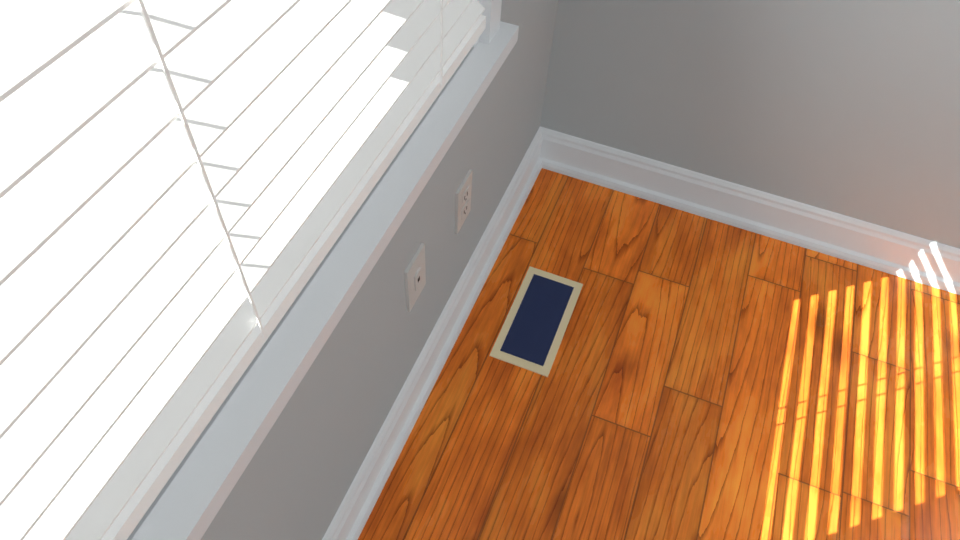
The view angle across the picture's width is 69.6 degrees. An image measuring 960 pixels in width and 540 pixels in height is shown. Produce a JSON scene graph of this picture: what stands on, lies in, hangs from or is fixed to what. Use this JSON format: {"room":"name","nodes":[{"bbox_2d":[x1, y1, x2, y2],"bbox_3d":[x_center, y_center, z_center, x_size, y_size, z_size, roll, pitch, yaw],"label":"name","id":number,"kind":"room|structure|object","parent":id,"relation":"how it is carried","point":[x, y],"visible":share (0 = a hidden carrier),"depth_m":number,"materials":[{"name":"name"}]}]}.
{"room":"empty room","nodes":[
{"label":"empty room","id":0,"kind":"room"},
{"bbox_2d":[128,0,557,539],"bbox_3d":[-0.783,0.718,-0.430,0.160,2.440,5.333,19,53,11],"label":"wall","id":1,"kind":"structure","parent":0,"point":[296,479],"depth_m":1.16,"materials":[{"name":"grey paint"}]},
{"bbox_2d":[0,0,518,539],"bbox_3d":[-0.264,-0.324,0.244,0.205,1.475,1.430,19,53,11],"label":"window","id":2,"kind":"structure","parent":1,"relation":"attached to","point":[186,186],"depth_m":0.56,"materials":[{"name":"white plastic"}]},
{"bbox_2d":[404,243,425,311],"bbox_3d":[-0.111,0.015,1.210,0.010,0.114,0.070,19,53,11],"label":"cable jack","id":3,"kind":"object","parent":1,"relation":"attached to","point":[415,276],"visible":0.98,"depth_m":1.20,"materials":[{"name":"white plastic"}]},
{"bbox_2d":[322,126,553,539],"bbox_3d":[-0.747,1.461,0.467,0.030,0.118,5.013,19,53,11],"label":"baseboard","id":4,"kind":"structure","parent":1,"relation":"attached to","point":[360,499],"depth_m":1.49,"materials":[{"name":"white wood"}]},
{"bbox_2d":[455,170,471,233],"bbox_3d":[-0.032,-0.132,1.354,0.008,0.114,0.070,19,53,11],"label":"electrical outlet","id":5,"kind":"object","parent":1,"relation":"attached to","point":[462,201],"visible":0.98,"depth_m":1.34,"materials":[{"name":"white plastic"}]},
{"bbox_2d":[358,168,959,539],"bbox_3d":[0.535,2.719,-0.289,3.820,0.120,7.093,19,53,11],"label":"floor","id":6,"kind":"structure","parent":0,"point":[707,379],"depth_m":1.52,"materials":[{"name":"brown wood"}]},
{"bbox_2d":[489,266,582,376],"bbox_3d":[0.138,0.115,1.638,0.140,0.006,0.280,19,53,11],"label":"floor vent","id":7,"kind":"object","parent":6,"relation":"in","point":[532,332],"visible":1,"depth_m":1.63,"materials":[{"name":"beige"}]},
{"bbox_2d":[540,0,959,248],"bbox_3d":[1.868,-0.574,0.728,3.500,2.440,0.160,19,53,11],"label":"wall","id":8,"kind":"structure","parent":0,"point":[850,108],"depth_m":1.58,"materials":[{"name":"grey paint"}]},
{"bbox_2d":[546,130,959,294],"bbox_3d":[1.786,0.209,1.587,3.390,0.118,0.030,19,53,11],"label":"baseboard","id":9,"kind":"structure","parent":8,"relation":"attached to","point":[886,250],"depth_m":1.80,"materials":[{"name":"white wood"}]}
]}

